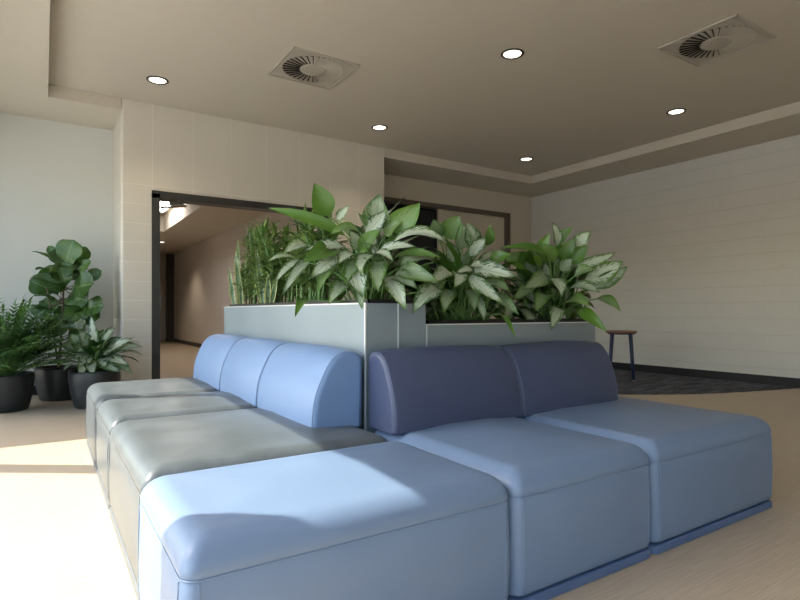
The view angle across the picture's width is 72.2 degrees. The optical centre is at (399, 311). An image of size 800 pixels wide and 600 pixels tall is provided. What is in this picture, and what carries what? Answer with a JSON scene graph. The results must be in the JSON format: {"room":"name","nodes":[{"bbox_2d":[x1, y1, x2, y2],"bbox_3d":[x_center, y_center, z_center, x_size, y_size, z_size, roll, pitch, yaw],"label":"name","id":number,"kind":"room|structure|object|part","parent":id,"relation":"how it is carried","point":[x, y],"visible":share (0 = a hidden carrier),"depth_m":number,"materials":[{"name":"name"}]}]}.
{"room":"lobby","nodes":[
{"label":"lobby","id":0,"kind":"room"},
{"bbox_2d":[0,112,112,384],"bbox_3d":[-3.988,-0.725,5.876,1.612,3.210,0.200,0,0,-33],"label":"wall","id":1,"kind":"structure","parent":0,"point":[56,178],"depth_m":5.91,"materials":[{"name":"paint"}]},
{"bbox_2d":[0,0,49,119],"bbox_3d":[-1.388,-2.120,1.483,0.787,0.120,10.000,0,0,-33],"label":"trim","id":2,"kind":"structure","parent":1,"relation":"attached to","point":[24,24],"depth_m":4.43,"materials":[{"name":"paint"}]},
{"bbox_2d":[33,385,37,394],"bbox_3d":[-3.846,0.830,5.842,1.412,0.100,0.012,0,0,-33],"label":"baseboard","id":3,"kind":"structure","parent":1,"relation":"attached to","point":[34,389],"depth_m":5.82,"materials":[{"name":"black rubber"}]},
{"bbox_2d":[113,98,154,380],"bbox_3d":[-2.969,-0.650,6.084,0.323,3.060,0.960,0,0,-33],"label":"wall","id":4,"kind":"structure","parent":0,"point":[134,129],"depth_m":5.69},
{"bbox_2d":[48,84,120,129],"bbox_3d":[-3.312,-2.120,5.742,0.625,0.120,0.760,0,0,-33],"label":"trim","id":5,"kind":"structure","parent":4,"relation":"attached to","point":[65,105],"depth_m":5.56,"materials":[{"name":"paint"}]},
{"bbox_2d":[160,257,165,339],"bbox_3d":[-8.466,-0.595,16.800,2.700,2.950,0.200,0,0,-33],"label":"wall","id":6,"kind":"structure","parent":0,"point":[162,260],"depth_m":17.33,"materials":[{"name":"paint"}]},
{"bbox_2d":[160,204,267,257],"bbox_3d":[-5.154,-1.920,11.700,2.700,0.400,12.360,0,0,-33],"label":"ceiling","id":7,"kind":"structure","parent":0,"point":[182,228],"depth_m":10.93,"materials":[{"name":"paint"}]},
{"bbox_2d":[160,201,168,211],"bbox_3d":[-4.666,-2.046,10.444,0.550,0.023,1.400,0,0,-33],"label":"recessed light","id":8,"kind":"object","parent":7,"relation":"in","point":[162,203],"visible":0.14,"depth_m":10.49,"materials":[{"name":"white"}]},
{"bbox_2d":[174,212,295,343],"bbox_3d":[-4.292,-0.420,12.714,0.150,2.600,11.600,0,0,-33],"label":"wall","id":9,"kind":"structure","parent":0,"point":[201,295],"depth_m":12.89,"materials":[{"name":"white paint"}]},
{"bbox_2d":[166,254,173,341],"bbox_3d":[-6.835,-0.420,16.308,0.200,2.600,0.200,0,0,-33],"label":"trim","id":10,"kind":"structure","parent":9,"relation":"attached to","point":[169,257],"depth_m":16.23,"materials":[{"name":"brown metal"}]},
{"bbox_2d":[174,338,201,347],"bbox_3d":[-3.952,0.830,12.040,0.015,0.100,10.100,0,0,-33],"label":"baseboard","id":11,"kind":"structure","parent":9,"relation":"attached to","point":[199,345],"depth_m":14.60,"materials":[{"name":"black wood"}]},
{"bbox_2d":[155,105,325,207],"bbox_3d":[-1.803,-1.712,6.389,1.965,0.935,0.200,0,0,-33],"label":"wall door header","id":12,"kind":"structure","parent":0,"point":[196,153],"depth_m":6.23,"materials":[{"name":"white paint"}]},
{"bbox_2d":[152,190,328,378],"bbox_3d":[-1.910,-0.198,6.553,2.035,2.155,0.628,0,0,-33],"label":"door frame","id":13,"kind":"structure","parent":12,"relation":"in","point":[176,200],"depth_m":5.78,"materials":[{"name":"brown metal"}]},
{"bbox_2d":[296,137,383,299],"bbox_3d":[-0.830,-0.650,7.474,0.850,3.060,0.960,0,0,-33],"label":"wall","id":14,"kind":"structure","parent":0,"point":[354,171],"depth_m":7.04,"materials":[{"name":"white paint"}]},
{"bbox_2d":[0,340,799,599],"bbox_3d":[-1.558,0.930,8.467,8.710,0.100,22.500,0,0,-33],"label":"floor","id":15,"kind":"structure","parent":0,"point":[59,541],"depth_m":2.23,"materials":[{"name":"smooth beige stone tile"}]},
{"bbox_2d":[0,294,82,412],"bbox_3d":[-3.445,0.338,4.981,1.170,1.084,1.572,0,0,-33],"label":"potted fern","id":16,"kind":"object","parent":15,"relation":"on","point":[16,387],"visible":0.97,"depth_m":4.85,"materials":[{"name":"green plant"}]},
{"bbox_2d":[0,371,34,412],"bbox_3d":[-3.547,0.715,4.911,0.470,0.330,0.470,0,0,-33],"label":"pot","id":17,"kind":"object","parent":16,"relation":"on","point":[16,387],"depth_m":4.81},
{"bbox_2d":[28,239,104,401],"bbox_3d":[-3.363,0.076,5.530,0.639,1.608,0.623,0,0,-33],"label":"fig","id":18,"kind":"object","parent":15,"relation":"on","point":[71,261],"visible":0.92,"depth_m":5.49,"materials":[{"name":"plant"}]},
{"bbox_2d":[34,365,76,401],"bbox_3d":[-3.442,0.715,5.539,0.420,0.330,0.420,0,0,-33],"label":"pot","id":19,"kind":"object","parent":18,"relation":"on","point":[51,382],"depth_m":5.37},
{"bbox_2d":[48,316,141,408],"bbox_3d":[-2.794,0.454,5.114,0.761,0.852,0.737,0,0,-20],"label":"potted aglaonema","id":20,"kind":"object","parent":15,"relation":"on","point":[98,361],"visible":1,"depth_m":4.98,"materials":[{"name":"plant"}]},
{"bbox_2d":[68,368,120,408],"bbox_3d":[-2.845,0.710,5.116,0.430,0.340,0.430,0,0,-33],"label":"pot","id":21,"kind":"object","parent":20,"relation":"on","point":[79,380],"depth_m":4.94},
{"bbox_2d":[86,334,247,471],"bbox_3d":[-1.505,0.515,3.589,0.910,0.729,0.840,0,0,-33],"label":"seat","id":22,"kind":"object","parent":15,"relation":"on","point":[211,357],"visible":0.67,"depth_m":3.46,"materials":[{"name":"grey leather"}]},
{"bbox_2d":[86,377,219,463],"bbox_3d":[-1.508,0.649,3.587,0.901,0.390,0.839,0,0,-33],"label":"seat cushion","id":23,"kind":"object","parent":22,"relation":"on","point":[97,393],"depth_m":3.37,"materials":[{"name":"leather"}]},
{"bbox_3d":[-1.197,0.316,3.712,0.259,0.329,0.710,0,0,-33],"label":"backrest","id":24,"kind":"part","parent":22,"relation":"part of","materials":[{"name":"blue plastic"}]},
{"bbox_2d":[96,338,288,508],"bbox_3d":[-1.089,0.515,2.947,0.910,0.729,0.691,0,0,-33],"label":"seat","id":25,"kind":"object","parent":15,"relation":"on","point":[244,364],"visible":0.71,"depth_m":2.84,"materials":[{"name":"grey leather"}]},
{"bbox_2d":[96,391,256,500],"bbox_3d":[-1.091,0.650,2.946,0.901,0.389,0.689,0,0,-33],"label":"seat cushion","id":26,"kind":"object","parent":25,"relation":"on","point":[110,413],"depth_m":2.75,"materials":[{"name":"leather"}]},
{"bbox_3d":[-0.816,0.316,3.125,0.259,0.329,0.690,0,0,-33],"label":"backrest","id":27,"kind":"part","parent":25,"relation":"part of","materials":[{"name":"blue plastic"}]},
{"bbox_2d":[109,343,387,599],"bbox_3d":[-0.642,0.515,2.259,0.910,0.729,0.953,0,0,-33],"label":"seat","id":28,"kind":"object","parent":15,"relation":"on","point":[309,396],"visible":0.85,"depth_m":2.18,"materials":[{"name":"grey leather"}]},
{"bbox_2d":[109,408,387,584],"bbox_3d":[-0.644,0.649,2.257,0.901,0.390,0.951,0,0,-33],"label":"seat cushion","id":29,"kind":"object","parent":28,"relation":"on","point":[141,451],"depth_m":2.02,"materials":[{"name":"leather"}]},
{"bbox_3d":[-0.440,0.316,2.546,0.259,0.329,0.690,0,0,-33],"label":"backrest","id":30,"kind":"part","parent":28,"relation":"part of","materials":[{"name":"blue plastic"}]},
{"bbox_2d":[138,441,509,599],"bbox_3d":[-0.218,0.668,1.600,0.922,0.424,0.613,0,0,-33],"label":"seat","id":31,"kind":"object","parent":15,"relation":"on","point":[391,520],"visible":1,"depth_m":1.39,"materials":[{"name":"blue leather"}]},
{"bbox_2d":[224,299,425,432],"bbox_3d":[-0.609,0.412,3.334,0.318,0.936,2.183,0,0,-33],"label":"planter box","id":32,"kind":"object","parent":15,"relation":"on","point":[381,324],"visible":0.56,"depth_m":2.50,"materials":[{"name":"metal"}]},
{"bbox_2d":[228,239,244,303],"bbox_3d":[-1.182,-0.297,4.062,0.121,0.522,0.223,0,0,-33],"label":"snake plant","id":33,"kind":"object","parent":32,"relation":"on","point":[239,294],"visible":0.7,"depth_m":4.10,"materials":[{"name":"green plant"}]},
{"bbox_2d":[226,221,290,303],"bbox_3d":[-0.992,-0.337,3.966,0.528,0.626,0.677,0,0,-33],"label":"dracaena","id":34,"kind":"object","parent":32,"relation":"on","point":[247,238],"visible":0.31,"depth_m":3.91,"materials":[{"name":"green plant"}]},
{"bbox_2d":[255,248,276,302],"bbox_3d":[-0.849,-0.235,3.496,0.047,0.406,0.512,0,0,-29],"label":"snake plant","id":35,"kind":"object","parent":32,"relation":"on","point":[268,297],"visible":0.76,"depth_m":3.48,"materials":[{"name":"green plant"}]},
{"bbox_2d":[242,217,303,302],"bbox_3d":[-0.783,-0.331,3.603,0.502,0.610,0.724,0,0,-33],"label":"dracaena","id":36,"kind":"object","parent":32,"relation":"on","point":[273,248],"visible":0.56,"depth_m":3.52,"materials":[{"name":"green plant"}]},
{"bbox_3d":[-0.742,-0.037,3.251,0.003,0.006,2.180,0,0,-33],"label":"edge trim","id":37,"kind":"part","parent":32,"relation":"part of","materials":[{"name":"metal"}]},
{"bbox_3d":[-0.735,0.421,3.255,0.012,0.918,2.180,0,0,-33],"label":"panel","id":38,"kind":"part","parent":32,"relation":"part of","materials":[{"name":"metal"}]},
{"bbox_2d":[269,202,353,301],"bbox_3d":[-0.492,-0.321,3.147,0.476,0.566,0.774,0,0,-33],"label":"dracaena","id":39,"kind":"object","parent":32,"relation":"on","point":[308,235],"visible":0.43,"depth_m":3.03,"materials":[{"name":"green plant"}]},
{"bbox_2d":[267,183,449,315],"bbox_3d":[-0.191,-0.276,2.635,0.823,0.627,0.656,0,0,0],"label":"aglaonema","id":40,"kind":"object","parent":32,"relation":"in","point":[367,275],"visible":0.93,"depth_m":2.41,"materials":[{"name":"green plant"}]},
{"bbox_3d":[-0.148,0.420,2.337,0.006,0.919,0.007,0,0,-33],"label":"edge trim","id":41,"kind":"part","parent":32,"relation":"part of","materials":[{"name":"metal"}]},
{"bbox_3d":[-0.018,0.421,2.428,0.290,0.918,0.012,0,0,-33],"label":"panel","id":42,"kind":"part","parent":32,"relation":"part of","materials":[{"name":"metal"}]},
{"bbox_3d":[-0.008,0.420,2.426,0.005,0.919,0.003,0,0,-33],"label":"edge trim","id":43,"kind":"part","parent":32,"relation":"part of","materials":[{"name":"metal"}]},
{"bbox_3d":[-0.482,0.421,3.419,0.012,0.918,2.180,0,0,-33],"label":"panel","id":44,"kind":"part","parent":32,"relation":"part of","materials":[{"name":"metal"}]},
{"bbox_2d":[369,345,650,599],"bbox_3d":[0.385,0.515,2.150,0.698,0.729,0.878,0,0,-33],"label":"seat","id":45,"kind":"object","parent":15,"relation":"on","point":[579,503],"visible":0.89,"depth_m":1.91,"materials":[{"name":"blue leather"}]},
{"bbox_3d":[0.213,0.316,2.416,0.698,0.329,0.244,0,0,-33],"label":"backrest","id":46,"kind":"part","parent":45,"relation":"part of","materials":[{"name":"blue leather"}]},
{"bbox_2d":[374,417,650,596],"bbox_3d":[0.389,0.649,2.148,0.692,0.389,0.869,0,0,-33],"label":"seat cushion","id":47,"kind":"object","parent":45,"relation":"on","point":[579,503],"depth_m":1.81,"materials":[{"name":"blue leather"}]},
{"bbox_2d":[426,318,594,346],"bbox_3d":[0.532,0.460,2.973,1.199,0.841,0.333,0,0,-33],"label":"planter box","id":48,"kind":"object","parent":15,"relation":"on","point":[493,332],"visible":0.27,"depth_m":2.77,"materials":[{"name":"metal"}]},
{"bbox_2d":[389,215,519,337],"bbox_3d":[0.316,-0.159,2.874,0.688,0.646,0.808,0,0,22],"label":"aglaonema","id":49,"kind":"object","parent":48,"relation":"in","point":[468,284],"visible":0.79,"depth_m":2.73,"materials":[{"name":"green plant"}]},
{"bbox_3d":[0.625,0.058,2.836,1.193,0.006,0.003,0,0,-33],"label":"edge trim","id":50,"kind":"part","parent":48,"relation":"part of","materials":[{"name":"metal"}]},
{"bbox_2d":[500,222,627,330],"bbox_3d":[0.914,-0.167,3.227,0.750,0.687,0.645,0,0,-1],"label":"aglaonema","id":51,"kind":"object","parent":48,"relation":"in","point":[548,275],"visible":0.94,"depth_m":3.11,"materials":[{"name":"green plant"}]},
{"bbox_2d":[501,341,772,553],"bbox_3d":[1.068,0.515,2.593,0.932,0.729,0.878,0,0,-33],"label":"seat","id":52,"kind":"object","parent":15,"relation":"on","point":[710,471],"visible":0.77,"depth_m":2.34,"materials":[{"name":"blue leather"}]},
{"bbox_3d":[0.803,0.316,2.799,0.705,0.329,0.244,0,0,-33],"label":"backrest","id":53,"kind":"part","parent":52,"relation":"part of","materials":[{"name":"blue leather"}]},
{"bbox_2d":[519,396,772,542],"bbox_3d":[1.071,0.649,2.591,0.931,0.390,0.869,0,0,-33],"label":"seat cushion","id":54,"kind":"object","parent":52,"relation":"on","point":[709,469],"depth_m":2.25,"materials":[{"name":"blue leather"}]},
{"bbox_2d":[614,369,799,394],"bbox_3d":[2.031,0.877,7.150,3.495,0.006,4.180,0,0,-33],"label":"carpet","id":55,"kind":"object","parent":15,"relation":"on","point":[645,383],"visible":0.45,"depth_m":6.53,"materials":[{"name":"grey carpet"}]},
{"bbox_2d":[606,330,636,380],"bbox_3d":[2.876,0.559,7.138,0.384,0.630,0.384,0,0,22],"label":"stool","id":56,"kind":"object","parent":55,"relation":"on","point":[630,334],"visible":0.87,"depth_m":6.98,"materials":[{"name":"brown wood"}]},
{"bbox_3d":[2.715,0.567,7.069,0.077,0.589,0.077,0,0,22],"label":"leg","id":57,"kind":"part","parent":56,"relation":"part of","materials":[{"name":"metal"}]},
{"bbox_3d":[2.876,0.259,7.138,0.384,0.030,0.384,0,0,22],"label":"seat","id":58,"kind":"part","parent":56,"relation":"part of","materials":[{"name":"brown wood"}]},
{"bbox_3d":[2.946,0.567,6.975,0.046,0.589,0.090,0,0,-23],"label":"leg","id":59,"kind":"part","parent":56,"relation":"part of","materials":[{"name":"metal"}]},
{"bbox_2d":[48,0,799,175],"bbox_3d":[1.601,-2.255,3.603,8.110,0.150,10.300,0,0,-33],"label":"ceiling","id":60,"kind":"structure","parent":0,"point":[592,79],"depth_m":4.86,"materials":[{"name":"paint"}]},
{"bbox_2d":[146,76,168,84],"bbox_3d":[-2.279,-2.176,5.162,0.196,0.008,0.196,0,0,-33],"label":"recessed light","id":61,"kind":"object","parent":60,"relation":"in","point":[158,80],"visible":1,"depth_m":5.16,"materials":[{"name":"beige"}]},
{"bbox_2d":[268,46,359,89],"bbox_3d":[-0.781,-2.172,4.930,0.620,0.015,0.620,0,0,-33],"label":"ceiling vent","id":62,"kind":"object","parent":60,"relation":"in","point":[320,70],"visible":1,"depth_m":4.90,"materials":[{"name":"white metal"}]},
{"bbox_3d":[-0.781,-2.171,4.930,0.230,0.010,0.230,0,0,-33],"label":"hub plate","id":63,"kind":"part","parent":62,"relation":"part of","materials":[{"name":"white metal"}]},
{"bbox_2d":[371,125,387,130],"bbox_3d":[-0.241,-2.176,6.485,0.196,0.008,0.196,0,0,-33],"label":"recessed light","id":64,"kind":"object","parent":60,"relation":"in","point":[374,127],"visible":1,"depth_m":6.47,"materials":[{"name":"beige"}]},
{"bbox_2d":[501,48,523,59],"bbox_3d":[0.949,-2.176,4.635,0.196,0.008,0.196,0,0,-33],"label":"recessed light","id":65,"kind":"object","parent":60,"relation":"in","point":[513,53],"visible":1,"depth_m":4.62,"materials":[{"name":"beige"}]},
{"bbox_2d":[519,157,532,160],"bbox_3d":[1.800,-2.176,7.822,0.196,0.008,0.196,0,0,-33],"label":"recessed light","id":66,"kind":"object","parent":60,"relation":"in","point":[523,158],"visible":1,"depth_m":7.82,"materials":[{"name":"beige"}]},
{"bbox_2d":[666,108,685,114],"bbox_3d":[3.004,-2.176,5.969,0.196,0.008,0.196,0,0,-33],"label":"recessed light","id":67,"kind":"object","parent":60,"relation":"in","point":[677,111],"visible":1,"depth_m":5.95,"materials":[{"name":"beige"}]},
{"bbox_2d":[658,13,776,66],"bbox_3d":[2.555,-2.172,4.438,0.620,0.015,0.620,0,0,-33],"label":"ceiling vent","id":68,"kind":"object","parent":60,"relation":"in","point":[734,34],"visible":1,"depth_m":4.41,"materials":[{"name":"white metal"}]},
{"bbox_3d":[2.555,-2.171,4.438,0.230,0.010,0.230,0,0,-33],"label":"hub plate","id":69,"kind":"part","parent":68,"relation":"part of","materials":[{"name":"white metal"}]},
{"bbox_2d":[384,174,530,318],"bbox_3d":[0.813,-0.650,8.994,3.560,3.060,0.200,0,0,-33],"label":"wall","id":70,"kind":"structure","parent":0,"point":[519,207],"depth_m":9.12,"materials":[{"name":"beige paint"}]},
{"bbox_2d":[384,196,509,318],"bbox_3d":[0.632,-0.420,8.841,2.970,2.600,0.180,0,0,-33],"label":"door","id":71,"kind":"structure","parent":70,"relation":"in","point":[480,219],"depth_m":8.94,"materials":[{"name":"beige paint"}]},
{"bbox_3d":[0.597,-0.390,8.895,2.810,2.520,0.050,0,0,-33],"label":"dark panel","id":72,"kind":"part","parent":71,"relation":"part of","materials":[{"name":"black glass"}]},
{"bbox_3d":[1.208,-0.390,9.220,1.430,2.520,0.050,0,0,-33],"label":"sliding panel","id":73,"kind":"part","parent":71,"relation":"part of","materials":[{"name":"glass"}]},
{"bbox_2d":[384,148,530,191],"bbox_3d":[0.739,-2.120,8.373,2.760,0.120,0.760,0,0,-33],"label":"trim","id":74,"kind":"structure","parent":70,"relation":"attached to","point":[396,163],"depth_m":8.22,"materials":[{"name":"paint"}]},
{"bbox_2d":[531,135,799,377],"bbox_3d":[5.167,-0.725,5.740,0.200,3.210,10.400,0,0,-33],"label":"wall","id":75,"kind":"structure","parent":0,"point":[709,246],"depth_m":7.30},
{"bbox_2d":[500,101,799,196],"bbox_3d":[4.748,-2.120,5.468,0.800,0.120,10.000,0,0,-33],"label":"trim","id":76,"kind":"structure","parent":75,"relation":"attached to","point":[781,122],"depth_m":7.05,"materials":[{"name":"paint"}]},
{"bbox_2d":[612,362,799,386],"bbox_3d":[5.078,0.825,5.683,0.012,0.110,10.000,0,0,-33],"label":"baseboard","id":77,"kind":"structure","parent":75,"relation":"attached to","point":[752,378],"depth_m":7.17,"materials":[{"name":"black rubber"}]}
]}

